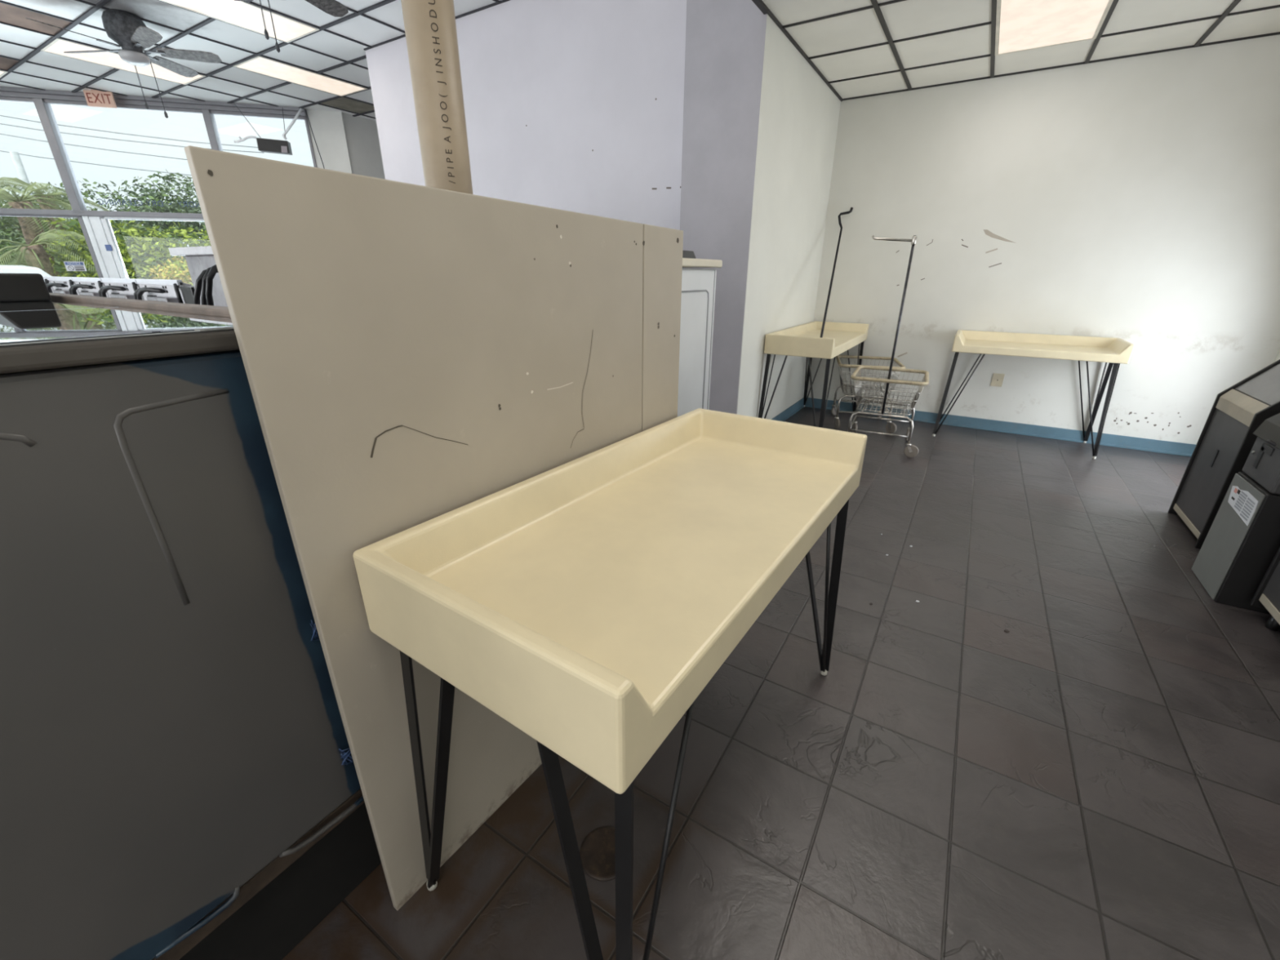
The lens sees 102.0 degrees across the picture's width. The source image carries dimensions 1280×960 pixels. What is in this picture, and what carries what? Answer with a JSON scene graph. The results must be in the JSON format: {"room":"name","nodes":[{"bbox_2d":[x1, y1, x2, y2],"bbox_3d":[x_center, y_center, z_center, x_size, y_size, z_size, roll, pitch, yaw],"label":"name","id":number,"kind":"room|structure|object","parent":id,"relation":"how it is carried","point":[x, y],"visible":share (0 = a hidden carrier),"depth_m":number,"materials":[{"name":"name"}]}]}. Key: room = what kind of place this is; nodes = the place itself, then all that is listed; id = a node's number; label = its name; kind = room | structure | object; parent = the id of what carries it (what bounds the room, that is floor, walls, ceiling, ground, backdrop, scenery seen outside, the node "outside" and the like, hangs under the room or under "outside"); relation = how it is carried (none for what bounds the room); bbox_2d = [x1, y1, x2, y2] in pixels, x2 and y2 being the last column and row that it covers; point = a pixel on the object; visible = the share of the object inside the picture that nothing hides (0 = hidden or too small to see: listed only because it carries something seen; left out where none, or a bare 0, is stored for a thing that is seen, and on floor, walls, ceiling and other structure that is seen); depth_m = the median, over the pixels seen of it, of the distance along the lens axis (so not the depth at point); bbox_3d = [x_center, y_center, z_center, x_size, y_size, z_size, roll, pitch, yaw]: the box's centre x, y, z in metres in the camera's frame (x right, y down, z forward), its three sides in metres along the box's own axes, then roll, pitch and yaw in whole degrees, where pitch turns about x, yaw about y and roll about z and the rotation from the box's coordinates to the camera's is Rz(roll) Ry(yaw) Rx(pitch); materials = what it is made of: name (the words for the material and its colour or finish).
{"room":"laundry","nodes":[
{"label":"laundry","id":0,"kind":"room"},
{"bbox_2d":[0,0,501,120],"bbox_3d":[-6.418,-4.495,5.325,14.898,0.061,10.750,13,25,29],"label":"ceiling","id":1,"kind":"structure","parent":0,"point":[361,28],"depth_m":5.32,"materials":[{"name":"tile"}]},
{"bbox_2d":[0,70,8,77],"bbox_3d":[-7.888,-4.591,5.647,0.581,0.016,1.238,13,25,29],"label":"recessed light","id":2,"kind":"object","parent":1,"relation":"in","point":[2,73],"visible":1,"depth_m":6.02,"materials":[{"name":"grey plastic"}]},
{"bbox_2d":[83,89,117,108],"bbox_3d":[-6.951,-4.907,6.671,0.300,0.181,0.040,-5,22,-13],"label":"exit sign","id":3,"kind":"object","parent":1,"relation":"hanging from","point":[94,98],"visible":1,"depth_m":6.66,"materials":[{"name":"beige plastic"}]},
{"bbox_2d":[25,8,222,118],"bbox_3d":[-4.599,-3.812,4.746,1.266,0.760,1.192,-17,28,-37],"label":"ceiling fan","id":4,"kind":"object","parent":1,"relation":"hanging from","point":[126,29],"visible":1,"depth_m":4.69,"materials":[{"name":"metal"}]},
{"bbox_2d":[40,38,206,84],"bbox_3d":[-5.675,-4.618,5.745,0.581,0.016,1.238,13,25,29],"label":"recessed light","id":5,"kind":"object","parent":1,"relation":"in","point":[113,60],"visible":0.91,"depth_m":5.66,"materials":[{"name":"grey plastic"}]},
{"bbox_2d":[159,0,319,43],"bbox_3d":[-3.606,-4.131,4.555,0.581,0.016,1.238,13,25,29],"label":"recessed light","id":6,"kind":"object","parent":1,"relation":"in","point":[242,14],"visible":1,"depth_m":4.66,"materials":[{"name":"grey plastic"}]},
{"bbox_2d":[233,103,302,155],"bbox_3d":[-5.140,-4.868,7.212,0.932,0.561,0.124,-5,22,-13],"label":"sign","id":7,"kind":"object","parent":1,"relation":"hanging from","point":[264,145],"visible":1,"depth_m":7.22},
{"bbox_2d":[234,0,348,52],"bbox_3d":[-2.530,-3.385,3.604,1.128,0.685,1.160,13,25,29],"label":"ceiling fan","id":8,"kind":"object","parent":1,"relation":"hanging from","point":[335,8],"visible":1,"depth_m":3.92,"materials":[{"name":"metal"}]},
{"bbox_2d":[232,55,367,96],"bbox_3d":[-3.978,-4.768,6.140,0.581,0.016,1.238,13,25,29],"label":"recessed light","id":9,"kind":"object","parent":1,"relation":"in","point":[258,64],"visible":1,"depth_m":6.08,"materials":[{"name":"grey plastic"}]},
{"bbox_2d":[305,109,324,168],"bbox_3d":[-4.641,-4.498,7.598,0.154,1.555,0.012,-5,22,-13],"label":"cord","id":10,"kind":"object","parent":1,"relation":"hanging from","point":[305,109],"visible":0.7,"depth_m":7.42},
{"bbox_2d":[337,112,385,179],"bbox_3d":[-3.801,-4.056,9.070,0.120,3.573,2.350,13,25,29],"label":"wall","id":11,"kind":"structure","parent":0,"point":[362,134],"depth_m":7.86,"materials":[{"name":"paint"}]},
{"bbox_2d":[0,86,352,278],"bbox_3d":[-9.910,-3.186,6.817,11.530,3.573,0.210,-5,22,-13],"label":"wall window","id":12,"kind":"structure","parent":11,"relation":"in","point":[326,126],"depth_m":7.18,"materials":[{"name":"paint"}]},
{"bbox_2d":[0,96,34,102],"bbox_3d":[-9.589,-4.148,6.524,3.785,1.320,0.080,-5,22,-13],"label":"window","id":13,"kind":"structure","parent":12,"relation":"attached to","point":[2,98],"depth_m":6.64,"materials":[{"name":"metal"}]},
{"bbox_2d":[0,213,103,277],"bbox_3d":[-8.358,-2.866,7.374,1.240,1.680,0.080,-5,22,-13],"label":"window","id":14,"kind":"structure","parent":12,"relation":"attached to","point":[80,218],"depth_m":7.24,"materials":[{"name":"metal"}]},
{"bbox_2d":[63,261,86,271],"bbox_3d":[-8.018,-3.032,7.355,0.230,0.125,0.007,-5,22,-13],"label":"notice sign","id":15,"kind":"object","parent":14,"relation":"attached to","point":[69,265],"visible":1,"depth_m":7.36,"materials":[{"name":"paper"}]},
{"bbox_2d":[104,244,112,250],"bbox_3d":[-7.549,-3.299,7.362,0.070,0.080,0.004,-5,22,-13],"label":"sticker","id":16,"kind":"object","parent":12,"relation":"attached to","point":[108,247],"visible":1,"depth_m":7.36,"materials":[{"name":"blue paper"}]},
{"bbox_2d":[44,99,202,207],"bbox_3d":[-6.858,-4.393,7.170,1.850,1.320,0.080,-5,22,-13],"label":"window","id":17,"kind":"structure","parent":12,"relation":"attached to","point":[47,101],"depth_m":6.99,"materials":[{"name":"metal"}]},
{"bbox_2d":[99,216,204,278],"bbox_3d":[-6.908,-2.996,7.717,1.330,1.680,0.080,-5,22,-13],"label":"window","id":18,"kind":"structure","parent":12,"relation":"attached to","point":[105,221],"depth_m":7.39,"materials":[{"name":"white metal"}]},
{"bbox_2d":[209,110,316,167],"bbox_3d":[-5.362,-4.527,7.524,1.235,1.320,0.080,-5,22,-13],"label":"window frame","id":19,"kind":"structure","parent":12,"relation":"attached to","point":[212,112],"depth_m":7.30,"materials":[{"name":"metal"}]},
{"bbox_2d":[365,0,686,230],"bbox_3d":[-0.101,-2.940,6.329,4.330,3.573,3.471,13,25,29],"label":"wall","id":20,"kind":"structure","parent":0,"point":[571,105],"depth_m":4.39,"materials":[{"name":"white paint"}]},
{"bbox_2d":[0,0,510,119],"bbox_3d":[-6.239,-4.432,5.263,14.548,0.017,10.500,13,25,29],"label":"ceiling grid","id":21,"kind":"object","parent":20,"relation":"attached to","point":[101,3],"depth_m":5.34,"materials":[{"name":"black metal"}]},
{"bbox_2d":[680,0,767,413],"bbox_3d":[0.591,-1.930,3.855,0.566,3.543,0.180,13,25,29],"label":"wall pillar","id":22,"kind":"structure","parent":0,"point":[725,39],"depth_m":3.63,"materials":[{"name":"grey paint"}]},
{"bbox_2d":[281,406,1279,959],"bbox_3d":[-5.109,-0.821,5.940,19.190,0.120,10.900,13,25,29],"label":"floor","id":23,"kind":"structure","parent":0,"point":[1096,776],"depth_m":1.59,"materials":[{"name":"tile"}]},
{"bbox_2d":[42,275,53,293],"bbox_3d":[-5.080,-1.330,4.957,0.666,1.156,0.753,13,25,29],"label":"washing machine","id":24,"kind":"object","parent":23,"relation":"on","point":[46,281],"visible":0.1,"depth_m":4.37,"materials":[{"name":"white metal"}]},
{"bbox_2d":[0,273,117,311],"bbox_3d":[-1.679,0.090,1.212,0.690,1.065,0.776,13,25,29],"label":"washing machine","id":25,"kind":"object","parent":23,"relation":"on","point":[18,291],"visible":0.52,"depth_m":1.34,"materials":[{"name":"metal"}]},
{"bbox_2d":[45,276,79,294],"bbox_3d":[-4.519,-1.198,4.634,0.666,1.156,0.753,13,25,29],"label":"washing machine","id":26,"kind":"object","parent":23,"relation":"on","point":[61,285],"visible":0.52,"depth_m":4.17,"materials":[{"name":"white metal"}]},
{"bbox_2d":[68,276,109,297],"bbox_3d":[-3.959,-1.066,4.312,0.666,1.156,0.753,13,25,29],"label":"washing machine","id":27,"kind":"object","parent":23,"relation":"on","point":[91,286],"visible":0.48,"depth_m":3.85,"materials":[{"name":"white metal"}]},
{"bbox_2d":[97,277,144,300],"bbox_3d":[-3.398,-0.934,3.990,0.666,1.156,0.753,13,25,29],"label":"washing machine","id":28,"kind":"object","parent":23,"relation":"on","point":[122,288],"visible":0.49,"depth_m":3.53,"materials":[{"name":"white metal"}]},
{"bbox_2d":[48,292,231,318],"bbox_3d":[-1.394,0.154,1.585,1.945,1.343,0.045,13,25,29],"label":"board","id":29,"kind":"object","parent":23,"relation":"on","point":[188,308],"visible":0.05,"depth_m":1.14,"materials":[{"name":"beige wood"}]},
{"bbox_2d":[133,279,193,303],"bbox_3d":[-2.838,-0.802,3.667,0.666,1.156,0.753,13,25,29],"label":"washing machine","id":30,"kind":"object","parent":23,"relation":"on","point":[153,290],"visible":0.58,"depth_m":3.19,"materials":[{"name":"white metal"}]},
{"bbox_2d":[0,306,364,959],"bbox_3d":[-1.083,0.279,0.890,0.712,1.033,0.787,13,25,29],"label":"washing machine","id":31,"kind":"object","parent":23,"relation":"on","point":[171,725],"visible":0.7,"depth_m":0.77,"materials":[{"name":"metal"}]},
{"bbox_2d":[168,245,227,306],"bbox_3d":[-1.479,-0.497,2.694,1.159,1.325,2.764,-17,28,-37],"label":"washing machine","id":32,"kind":"object","parent":23,"relation":"on","point":[207,289],"visible":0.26,"depth_m":2.80,"materials":[{"name":"metal"}]},
{"bbox_2d":[152,788,381,959],"bbox_3d":[-3.632,0.296,2.584,6.625,0.315,0.780,13,25,29],"label":"plinth","id":33,"kind":"object","parent":23,"relation":"on","point":[273,911],"visible":0.05,"depth_m":1.13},
{"bbox_2d":[184,145,643,910],"bbox_3d":[-0.290,0.144,1.337,0.019,1.556,1.024,14,26,31],"label":"board","id":34,"kind":"object","parent":23,"relation":"on","point":[412,355],"visible":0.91,"depth_m":1.00,"materials":[{"name":"paint"}]},
{"bbox_2d":[400,0,473,194],"bbox_3d":[-0.487,-0.618,1.373,0.114,2.902,0.114,13,25,29],"label":"column","id":35,"kind":"structure","parent":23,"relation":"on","point":[429,25],"depth_m":1.21,"materials":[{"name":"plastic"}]},
{"bbox_2d":[579,826,615,880],"bbox_3d":[-0.090,0.973,1.355,0.136,0.005,0.136,13,25,29],"label":"drain cover","id":36,"kind":"object","parent":23,"relation":"on","point":[597,851],"visible":0.63,"depth_m":1.35,"materials":[{"name":"brown metal"}]},
{"bbox_2d":[352,408,867,959],"bbox_3d":[0.095,0.431,1.447,0.614,0.945,1.317,14,26,31],"label":"folding table","id":37,"kind":"object","parent":23,"relation":"on","point":[588,602],"visible":1,"depth_m":1.00,"materials":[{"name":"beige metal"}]},
{"bbox_2d":[352,408,867,794],"bbox_3d":[0.096,0.075,1.304,0.600,0.177,1.305,14,26,31],"label":"tray","id":38,"kind":"object","parent":37,"relation":"on","point":[587,602],"depth_m":1.01,"materials":[{"name":"beige plastic"}]},
{"bbox_2d":[641,223,683,431],"bbox_3d":[0.061,-0.036,1.819,0.019,1.536,0.230,14,26,31],"label":"board","id":39,"kind":"object","parent":23,"relation":"on","point":[662,262],"visible":0.56,"depth_m":1.63,"materials":[{"name":"paint"}]},
{"bbox_2d":[677,250,722,417],"bbox_3d":[-0.130,-0.358,2.276,0.702,1.192,0.660,13,25,29],"label":"cabinet","id":40,"kind":"object","parent":23,"relation":"on","point":[698,285],"visible":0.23,"depth_m":2.11,"materials":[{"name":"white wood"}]},
{"bbox_2d":[758,320,869,427],"bbox_3d":[1.694,-0.974,4.991,0.574,0.935,1.562,13,25,29],"label":"folding table","id":41,"kind":"object","parent":23,"relation":"on","point":[805,340],"visible":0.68,"depth_m":4.44,"materials":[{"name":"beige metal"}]},
{"bbox_2d":[764,320,869,359],"bbox_3d":[1.696,-1.334,4.847,0.560,0.160,1.550,13,25,29],"label":"tray","id":42,"kind":"object","parent":41,"relation":"on","point":[805,340],"depth_m":4.37,"materials":[{"name":"beige plastic"}]},
{"bbox_2d":[820,207,853,337],"bbox_3d":[1.762,-1.869,4.628,0.131,1.151,1.487,8,23,18],"label":"pole","id":43,"kind":"object","parent":41,"relation":"on","point":[851,208],"visible":0.92,"depth_m":4.74,"materials":[{"name":"black metal"}]},
{"bbox_2d":[831,355,906,433],"bbox_3d":[2.216,-0.859,5.121,0.590,0.630,0.660,6,23,15],"label":"cart","id":44,"kind":"object","parent":23,"relation":"on","point":[891,427],"visible":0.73,"depth_m":5.01,"materials":[{"name":"metal"}]},
{"bbox_2d":[838,357,901,396],"bbox_3d":[2.214,-1.014,5.072,0.534,0.277,0.594,6,23,15],"label":"wire basket","id":45,"kind":"object","parent":44,"relation":"on","point":[842,384],"depth_m":5.01,"materials":[{"name":"silver metal"}]},
{"bbox_2d":[847,235,928,457],"bbox_3d":[2.135,-1.096,4.301,0.610,1.678,0.638,11,24,25],"label":"cart","id":46,"kind":"object","parent":23,"relation":"on","point":[910,451],"visible":0.92,"depth_m":4.29,"materials":[{"name":"metal"}]},
{"bbox_2d":[853,368,924,415],"bbox_3d":[2.122,-0.762,4.441,0.534,0.277,0.594,11,24,25],"label":"wire basket","id":47,"kind":"object","parent":46,"relation":"on","point":[857,374],"depth_m":4.36,"materials":[{"name":"silver metal"}]},
{"bbox_2d":[932,329,1134,459],"bbox_3d":[3.384,-0.799,4.595,1.202,0.920,0.544,13,25,29],"label":"folding table","id":48,"kind":"object","parent":23,"relation":"on","point":[1114,351],"visible":1,"depth_m":4.42,"materials":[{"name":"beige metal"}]},
{"bbox_2d":[951,329,1134,364],"bbox_3d":[3.386,-1.158,4.451,1.190,0.145,0.530,13,25,29],"label":"tray","id":49,"kind":"object","parent":48,"relation":"on","point":[1087,348],"depth_m":4.41,"materials":[{"name":"beige plastic"}]},
{"bbox_2d":[1168,359,1279,549],"bbox_3d":[3.505,-0.211,2.725,0.624,1.220,0.555,13,25,29],"label":"machine","id":50,"kind":"object","parent":23,"relation":"on","point":[1226,440],"visible":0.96,"depth_m":2.88,"materials":[{"name":"black plastic"}]},
{"bbox_2d":[1191,413,1279,614],"bbox_3d":[2.919,0.130,2.280,0.417,0.912,0.335,13,25,29],"label":"machine","id":51,"kind":"object","parent":23,"relation":"on","point":[1242,542],"visible":1,"depth_m":2.33,"materials":[{"name":"grey metal"}]},
{"bbox_2d":[1242,436,1279,494],"bbox_3d":[2.933,-0.115,2.174,0.388,0.351,0.330,13,25,29],"label":"hood","id":52,"kind":"object","parent":51,"relation":"attached to","point":[1261,468],"depth_m":2.29,"materials":[{"name":"grey metal"}]},
{"bbox_2d":[1249,546,1279,631],"bbox_3d":[2.805,0.175,1.677,0.624,1.275,0.660,13,25,29],"label":"cabinet","id":53,"kind":"object","parent":23,"relation":"on","point":[1267,596],"visible":1,"depth_m":2.21,"materials":[{"name":"black plastic"}]},
{"bbox_2d":[736,14,840,419],"bbox_3d":[1.279,-1.916,4.596,0.120,2.973,2.066,13,25,29],"label":"wall","id":54,"kind":"structure","parent":0,"point":[799,113],"depth_m":4.25,"materials":[{"name":"white paint"}]},
{"bbox_2d":[771,397,804,421],"bbox_3d":[1.335,-0.572,5.098,0.022,0.105,2.017,13,25,29],"label":"baseboard","id":55,"kind":"structure","parent":54,"relation":"attached to","point":[786,414],"depth_m":5.45,"materials":[{"name":"blue paint"}]},
{"bbox_2d":[751,0,1279,101],"bbox_3d":[0.990,-1.810,0.480,3.492,0.020,8.937,13,25,29],"label":"ceiling grid","id":56,"kind":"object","parent":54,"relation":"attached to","point":[760,4],"depth_m":3.56,"materials":[{"name":"black metal"}]},
{"bbox_2d":[762,0,1279,98],"bbox_3d":[1.054,-1.829,0.430,3.642,0.060,9.237,13,25,29],"label":"ceiling","id":57,"kind":"structure","parent":0,"point":[906,19],"depth_m":3.53,"materials":[{"name":"tile"}]},
{"bbox_2d":[995,0,1113,55],"bbox_3d":[2.538,-2.885,3.189,0.582,0.016,1.238,13,25,29],"label":"recessed light","id":58,"kind":"object","parent":57,"relation":"in","point":[1021,25],"visible":1,"depth_m":3.31,"materials":[{"name":"white plastic"}]},
{"bbox_2d":[806,34,1279,444],"bbox_3d":[3.381,-1.899,4.582,3.772,2.973,0.121,13,25,29],"label":"wall","id":59,"kind":"structure","parent":0,"point":[1135,200],"depth_m":4.32,"materials":[{"name":"paint"}]},
{"bbox_2d":[990,373,1004,386],"bbox_3d":[3.372,-0.943,4.887,0.090,0.120,0.008,13,25,29],"label":"outlet plate","id":60,"kind":"object","parent":59,"relation":"attached to","point":[997,379],"visible":1,"depth_m":4.88,"materials":[{"name":"beige plastic"}]},
{"bbox_2d":[804,397,1195,457],"bbox_3d":[3.337,-0.546,5.059,3.472,0.105,0.022,13,25,29],"label":"baseboard","id":61,"kind":"structure","parent":59,"relation":"attached to","point":[1073,435],"depth_m":4.83,"materials":[{"name":"blue paint"}]},
{"bbox_2d":[1273,349,1279,362],"bbox_3d":[2.543,-0.137,0.169,0.120,2.973,9.037,13,25,29],"label":"wall","id":62,"kind":"structure","parent":0,"point":[1277,357],"depth_m":3.91,"materials":[{"name":"white paint"}]},
{"label":"outside","id":63,"kind":"structure","parent":0,"visible":0},
{"bbox_2d":[0,115,257,147],"bbox_3d":[-21.506,-14.461,21.342,10.412,0.845,0.028,-5,22,-13],"label":"power cable","id":64,"kind":"object","parent":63,"point":[0,115],"visible":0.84,"depth_m":21.47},
{"bbox_2d":[0,123,264,153],"bbox_3d":[-21.583,-14.233,21.413,10.482,0.735,0.028,-5,22,-13],"label":"power cable","id":65,"kind":"object","parent":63,"point":[0,123],"visible":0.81,"depth_m":21.47,"materials":[{"name":"black rubber"}]},
{"label":"ground","id":66,"kind":"structure","parent":0,"visible":0},
{"bbox_2d":[8,151,38,208],"bbox_3d":[-24.498,-10.098,21.345,0.240,5.866,0.228,13,25,29],"label":"utility pole","id":67,"kind":"object","parent":66,"relation":"on","point":[15,156],"visible":0.34,"depth_m":20.40,"materials":[{"name":"concrete"}]},
{"bbox_2d":[0,133,186,159],"bbox_3d":[-21.704,-13.830,21.541,10.484,0.936,0.028,-5,22,-13],"label":"power cable","id":68,"kind":"object","parent":67,"relation":"attached to","point":[0,133],"visible":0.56,"depth_m":21.42,"materials":[{"name":"black rubber"}]},
{"bbox_2d":[0,150,191,175],"bbox_3d":[-21.881,-13.276,21.716,10.582,0.901,0.028,-5,22,-13],"label":"power cable","id":69,"kind":"object","parent":67,"relation":"attached to","point":[0,150],"visible":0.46,"depth_m":21.64,"materials":[{"name":"black rubber"}]},
{"bbox_2d":[0,184,48,244],"bbox_3d":[-22.923,-8.091,18.482,4.147,4.496,5.221,-18,28,-38],"label":"tree","id":70,"kind":"object","parent":66,"relation":"on","point":[9,217],"visible":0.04,"depth_m":18.78,"materials":[{"name":"green plant"}]},
{"bbox_2d":[0,265,52,276],"bbox_3d":[-12.708,-3.266,10.060,4.446,1.684,1.800,-5,22,-13],"label":"car","id":71,"kind":"object","parent":66,"relation":"on","point":[5,268],"visible":0.08,"depth_m":10.20,"materials":[{"name":"white paint"}]},
{"bbox_2d":[0,226,67,275],"bbox_3d":[-19.151,-6.201,15.882,3.823,2.997,3.518,5,22,11],"label":"tree","id":72,"kind":"object","parent":66,"relation":"on","point":[3,233],"visible":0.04,"depth_m":15.85,"materials":[{"name":"green plant"}]},
{"bbox_2d":[0,228,97,276],"bbox_3d":[-14.648,-4.800,12.760,3.319,2.532,3.353,13,25,29],"label":"palm tree","id":73,"kind":"object","parent":66,"relation":"on","point":[34,254],"visible":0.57,"depth_m":12.41,"materials":[{"name":"green plant"}]},
{"bbox_2d":[0,177,119,248],"bbox_3d":[-19.253,-7.589,17.325,3.560,4.263,3.531,13,25,29],"label":"palm tree","id":74,"kind":"object","parent":66,"relation":"on","point":[15,180],"visible":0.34,"depth_m":16.67,"materials":[{"name":"green plant"}]},
{"bbox_2d":[0,182,120,276],"bbox_3d":[-16.003,-5.890,13.893,3.795,3.693,3.703,13,25,29],"label":"palm tree","id":75,"kind":"object","parent":66,"relation":"on","point":[31,227],"visible":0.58,"depth_m":13.48,"materials":[{"name":"green plant"}]},
{"bbox_2d":[0,181,122,262],"bbox_3d":[-22.826,-9.217,20.673,4.724,4.759,4.611,-20,29,-41],"label":"tree","id":76,"kind":"object","parent":66,"relation":"on","point":[24,188],"visible":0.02,"depth_m":19.56,"materials":[{"name":"green plant"}]},
{"bbox_2d":[48,225,163,276],"bbox_3d":[-16.487,-6.228,15.867,3.649,2.962,2.673,6,22,13],"label":"tree","id":77,"kind":"object","parent":66,"relation":"on","point":[113,228],"visible":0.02,"depth_m":15.30,"materials":[{"name":"green plant"}]},
{"bbox_2d":[41,177,177,253],"bbox_3d":[-19.789,-8.471,19.129,5.975,4.757,4.781,13,25,29],"label":"tree","id":78,"kind":"object","parent":66,"relation":"on","point":[85,193],"visible":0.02,"depth_m":18.57,"materials":[{"name":"green plant"}]},
{"bbox_2d":[42,217,192,282],"bbox_3d":[-14.046,-5.670,14.608,4.508,2.963,4.200,13,25,29],"label":"bushes","id":79,"kind":"object","parent":66,"relation":"on","point":[135,269],"visible":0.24,"depth_m":13.74,"materials":[{"name":"green plant"}]},
{"bbox_2d":[84,234,169,266],"bbox_3d":[-15.610,-6.051,15.807,3.209,2.580,2.311,13,25,29],"label":"tree","id":80,"kind":"object","parent":66,"relation":"on","point":[120,234],"visible":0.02,"depth_m":15.06,"materials":[{"name":"green plant"}]},
{"bbox_2d":[104,171,207,257],"bbox_3d":[-17.239,-8.461,18.852,6.100,4.988,4.419,13,25,29],"label":"tree","id":81,"kind":"object","parent":66,"relation":"on","point":[163,224],"visible":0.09,"depth_m":18.15,"materials":[{"name":"green plant"}]},
{"bbox_2d":[113,222,210,279],"bbox_3d":[-13.300,-6.366,16.178,4.592,3.092,3.923,4,22,10],"label":"tree","id":82,"kind":"object","parent":66,"relation":"on","point":[192,239],"visible":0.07,"depth_m":15.40,"materials":[{"name":"green plant"}]},
{"bbox_2d":[121,169,208,246],"bbox_3d":[-16.875,-9.168,20.640,4.902,4.942,4.661,13,25,29],"label":"tree","id":83,"kind":"object","parent":66,"relation":"on","point":[188,186],"visible":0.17,"depth_m":18.46,"materials":[{"name":"green plant"}]},
{"bbox_2d":[146,255,193,285],"bbox_3d":[-12.191,-4.937,13.759,1.422,2.072,1.221,13,25,29],"label":"tree","id":84,"kind":"object","parent":66,"relation":"on","point":[178,272],"visible":0.38,"depth_m":13.37,"materials":[{"name":"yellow plant"}]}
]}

